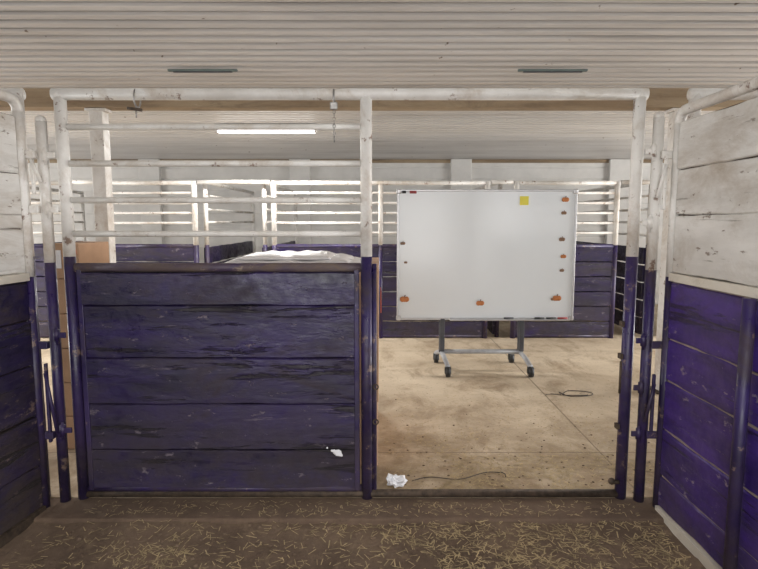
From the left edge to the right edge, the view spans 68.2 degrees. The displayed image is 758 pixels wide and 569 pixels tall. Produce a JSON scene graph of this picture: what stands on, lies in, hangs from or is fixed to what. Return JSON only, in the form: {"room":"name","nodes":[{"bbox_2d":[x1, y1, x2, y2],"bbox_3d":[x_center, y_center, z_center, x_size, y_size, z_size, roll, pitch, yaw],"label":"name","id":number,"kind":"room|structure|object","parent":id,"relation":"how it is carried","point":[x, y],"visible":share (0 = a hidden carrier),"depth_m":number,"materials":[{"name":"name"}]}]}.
{"room":"horse stall","nodes":[
{"label":"horse stall","id":0,"kind":"room"},
{"bbox_2d":[28,159,663,303],"bbox_3d":[0.000,-1.023,10.441,18.000,2.820,0.220,0,6,0],"label":"wall","id":1,"kind":"structure","parent":0,"point":[458,169],"depth_m":10.34,"materials":[{"name":"white"}]},
{"bbox_2d":[28,159,663,162],"bbox_3d":[0.000,-2.262,10.269,18.000,0.060,0.035,0,6,0],"label":"trim","id":2,"kind":"structure","parent":1,"relation":"attached to","point":[35,160],"depth_m":10.25,"materials":[{"name":"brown wood"}]},
{"bbox_2d":[40,304,658,497],"bbox_3d":[0.000,0.887,6.960,18.000,0.200,7.565,0,6,0],"label":"floor","id":3,"kind":"structure","parent":0,"point":[408,370],"depth_m":4.60,"materials":[{"name":"concrete"}]},
{"bbox_2d":[30,181,75,337],"bbox_3d":[-4.625,-0.317,7.431,1.220,2.088,0.070,0,6,0],"label":"panel","id":4,"kind":"object","parent":3,"relation":"on","point":[38,248],"visible":0.11,"depth_m":7.44,"materials":[{"name":"purple wood"}]},
{"bbox_2d":[30,186,86,306],"bbox_3d":[-5.413,-0.491,8.901,0.086,2.106,2.860,0,6,0],"label":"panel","id":5,"kind":"structure","parent":3,"relation":"on","point":[81,193],"depth_m":9.98,"materials":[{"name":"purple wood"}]},
{"bbox_2d":[55,241,109,448],"bbox_3d":[-2.084,0.408,3.976,0.227,1.413,0.428,0,6,0],"label":"cardboard boxes","id":6,"kind":"object","parent":3,"relation":"on","point":[86,251],"visible":0.09,"depth_m":3.79,"materials":[{"name":"brown cardboard"}]},
{"bbox_2d":[84,108,115,262],"bbox_3d":[-2.450,-0.273,5.031,0.200,2.530,0.200,0,6,0],"label":"support post","id":7,"kind":"object","parent":3,"relation":"on","point":[99,139],"visible":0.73,"depth_m":4.91,"materials":[{"name":"wood"}]},
{"bbox_2d":[112,181,198,262],"bbox_3d":[-2.985,-0.317,7.431,1.200,2.088,0.070,0,6,0],"label":"panel","id":8,"kind":"object","parent":3,"relation":"on","point":[158,253],"visible":0.24,"depth_m":7.38,"materials":[{"name":"purple wood"}]},
{"bbox_2d":[203,184,255,262],"bbox_3d":[-2.313,-0.491,8.901,0.085,2.106,2.860,0,6,0],"label":"stall gate","id":9,"kind":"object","parent":3,"relation":"on","point":[212,254],"depth_m":8.44,"materials":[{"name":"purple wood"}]},
{"bbox_2d":[262,182,297,251],"bbox_3d":[-1.533,-0.491,8.901,0.085,2.106,2.860,0,6,0],"label":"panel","id":10,"kind":"structure","parent":3,"relation":"on","point":[265,209],"depth_m":7.68,"materials":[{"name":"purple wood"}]},
{"bbox_2d":[359,257,378,466],"bbox_3d":[-0.521,0.472,4.028,1.073,1.273,1.060,0,6,0],"label":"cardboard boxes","id":11,"kind":"object","parent":3,"relation":"on","point":[375,260],"visible":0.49,"depth_m":3.49},
{"bbox_2d":[225,250,360,262],"bbox_3d":[-0.543,-0.183,3.778,0.975,0.082,0.681,0,6,0],"label":"sheets","id":12,"kind":"object","parent":11,"relation":"on","point":[307,256],"visible":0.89,"depth_m":3.52,"materials":[{"name":"white fabric"}]},
{"bbox_2d":[271,181,489,337],"bbox_3d":[0.020,-0.317,7.431,2.870,2.088,0.070,0,6,0],"label":"panel","id":13,"kind":"object","parent":3,"relation":"on","point":[384,252],"visible":0.27,"depth_m":7.40,"materials":[{"name":"purple wood"}]},
{"bbox_2d":[72,180,649,183],"bbox_3d":[-0.025,-1.337,7.317,7.950,0.056,0.056,0,6,0],"label":"rail","id":14,"kind":"object","parent":13,"relation":"attached to","point":[73,181],"visible":0.73,"depth_m":7.30,"materials":[{"name":"white metal"}]},
{"bbox_2d":[386,473,407,487],"bbox_3d":[0.107,1.159,3.318,0.131,0.067,0.106,0,6,0],"label":"crumpled paper","id":15,"kind":"object","parent":3,"relation":"on","point":[395,480],"visible":1,"depth_m":3.30,"materials":[{"name":"white paper"}]},
{"bbox_2d":[412,472,505,480],"bbox_3d":[0.489,1.176,3.431,0.589,0.004,0.077,-1,6,-7],"label":"extension cord","id":16,"kind":"object","parent":3,"relation":"on","point":[483,472],"visible":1,"depth_m":3.42,"materials":[{"name":"black rubber"}]},
{"bbox_2d":[396,189,577,376],"bbox_3d":[1.107,-0.039,5.837,1.856,1.890,0.684,0,6,0],"label":"whiteboard","id":17,"kind":"object","parent":3,"relation":"on","point":[463,254],"visible":1,"depth_m":5.79,"materials":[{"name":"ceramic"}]},
{"bbox_2d":[475,183,501,336],"bbox_3d":[1.587,-0.491,8.901,0.086,2.106,2.860,0,6,0],"label":"wall","id":18,"kind":"structure","parent":3,"relation":"on","point":[492,326],"depth_m":7.63,"materials":[{"name":"purple wood"}]},
{"bbox_2d":[510,181,620,337],"bbox_3d":[2.460,-0.317,7.431,1.390,2.088,0.070,0,6,0],"label":"panel","id":19,"kind":"object","parent":3,"relation":"on","point":[585,311],"visible":0.56,"depth_m":7.45,"materials":[{"name":"purple wood"}]},
{"bbox_2d":[545,390,592,396],"bbox_3d":[1.721,0.989,5.085,0.445,0.011,0.187,0,6,0],"label":"coil","id":20,"kind":"object","parent":3,"relation":"on","point":[567,390],"visible":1,"depth_m":5.05,"materials":[{"name":"black rubber"}]},
{"bbox_2d":[574,184,649,334],"bbox_3d":[3.588,-0.491,8.901,0.084,2.106,2.860,0,6,0],"label":"wall","id":21,"kind":"structure","parent":3,"relation":"on","point":[621,252],"depth_m":8.20,"materials":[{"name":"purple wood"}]},
{"bbox_2d":[650,108,687,393],"bbox_3d":[2.620,-0.273,5.031,0.200,2.530,0.200,0,6,0],"label":"support post","id":22,"kind":"object","parent":3,"relation":"on","point":[672,112],"visible":0.35,"depth_m":5.04,"materials":[{"name":"metal"}]},
{"bbox_2d":[0,513,705,568],"bbox_3d":[0.000,1.638,-0.390,10.000,0.065,6.860,0,6,0],"label":"dirt ground","id":23,"kind":"structure","parent":0,"point":[57,554],"depth_m":2.77,"materials":[{"name":"brown soil"}]},
{"bbox_2d":[0,89,71,547],"bbox_3d":[-2.042,0.337,1.228,0.183,2.230,3.733,1,6,8],"label":"wall","id":24,"kind":"structure","parent":23,"relation":"on","point":[24,479],"depth_m":2.89,"materials":[{"name":"purple wood"}]},
{"bbox_2d":[3,395,690,568],"bbox_3d":[0.227,1.196,3.512,3.998,0.065,3.151,0,6,0],"label":"litter","id":25,"kind":"object","parent":23,"relation":"on","point":[526,524],"visible":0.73,"depth_m":2.86,"materials":[{"name":"beige plant"}]},
{"bbox_2d":[34,498,663,525],"bbox_3d":[0.000,1.313,3.083,18.000,0.177,0.235,0,6,0],"label":"threshold","id":26,"kind":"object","parent":23,"relation":"on","point":[73,511],"depth_m":3.04,"materials":[{"name":"concrete"}]},
{"bbox_2d":[0,88,50,496],"bbox_3d":[-3.375,0.090,3.061,3.012,2.253,0.065,0,6,0],"label":"panel","id":27,"kind":"object","parent":26,"relation":"on","point":[20,93],"visible":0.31,"depth_m":3.02,"materials":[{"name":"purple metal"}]},
{"bbox_2d":[50,88,649,499],"bbox_3d":[-0.152,0.090,3.059,3.115,2.253,0.093,0,6,0],"label":"stall front","id":28,"kind":"object","parent":26,"relation":"on","point":[188,379],"visible":1,"depth_m":3.07,"materials":[{"name":"purple wood"}]},
{"bbox_2d":[687,88,757,119],"bbox_3d":[3.180,0.090,3.061,3.102,2.253,0.065,0,6,0],"label":"panel","id":29,"kind":"object","parent":26,"relation":"on","point":[693,94],"visible":0.02,"depth_m":2.91,"materials":[{"name":"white wood"}]},
{"bbox_2d":[631,76,757,568],"bbox_3d":[1.478,0.369,1.215,0.185,2.170,3.725,0,6,0],"label":"wall","id":30,"kind":"structure","parent":23,"relation":"on","point":[705,488],"depth_m":2.60,"materials":[{"name":"purple wood"}]},
{"bbox_2d":[0,88,746,110],"bbox_3d":[0.000,-1.616,4.895,18.000,0.165,0.190,0,6,0],"label":"header beam","id":31,"kind":"structure","parent":0,"point":[37,99],"depth_m":4.81,"materials":[{"name":"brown wood"}]},
{"bbox_2d":[0,0,757,158],"bbox_3d":[0.000,-1.541,3.134,18.000,0.100,14.584,0,6,0],"label":"ceiling","id":32,"kind":"structure","parent":0,"point":[44,43],"depth_m":3.94,"materials":[{"name":"white metal"}]},
{"bbox_2d":[167,69,237,72],"bbox_3d":[-1.320,-1.599,4.193,0.520,0.022,0.030,0,6,0],"label":"vent strip","id":33,"kind":"object","parent":32,"relation":"attached to","point":[169,70],"depth_m":4.18,"materials":[{"name":"grey metal"}]},
{"bbox_2d":[216,130,316,133],"bbox_3d":[-1.330,-1.840,6.636,1.200,0.088,0.120,0,6,0],"label":"fluorescent light","id":34,"kind":"object","parent":32,"relation":"attached to","point":[217,131],"visible":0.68,"depth_m":6.59,"materials":[{"name":"white plastic"}]},
{"bbox_2d":[518,69,587,72],"bbox_3d":[1.300,-1.599,4.193,0.520,0.022,0.030,0,6,0],"label":"vent strip","id":35,"kind":"object","parent":32,"relation":"attached to","point":[519,70],"depth_m":4.18,"materials":[{"name":"grey metal"}]}
]}

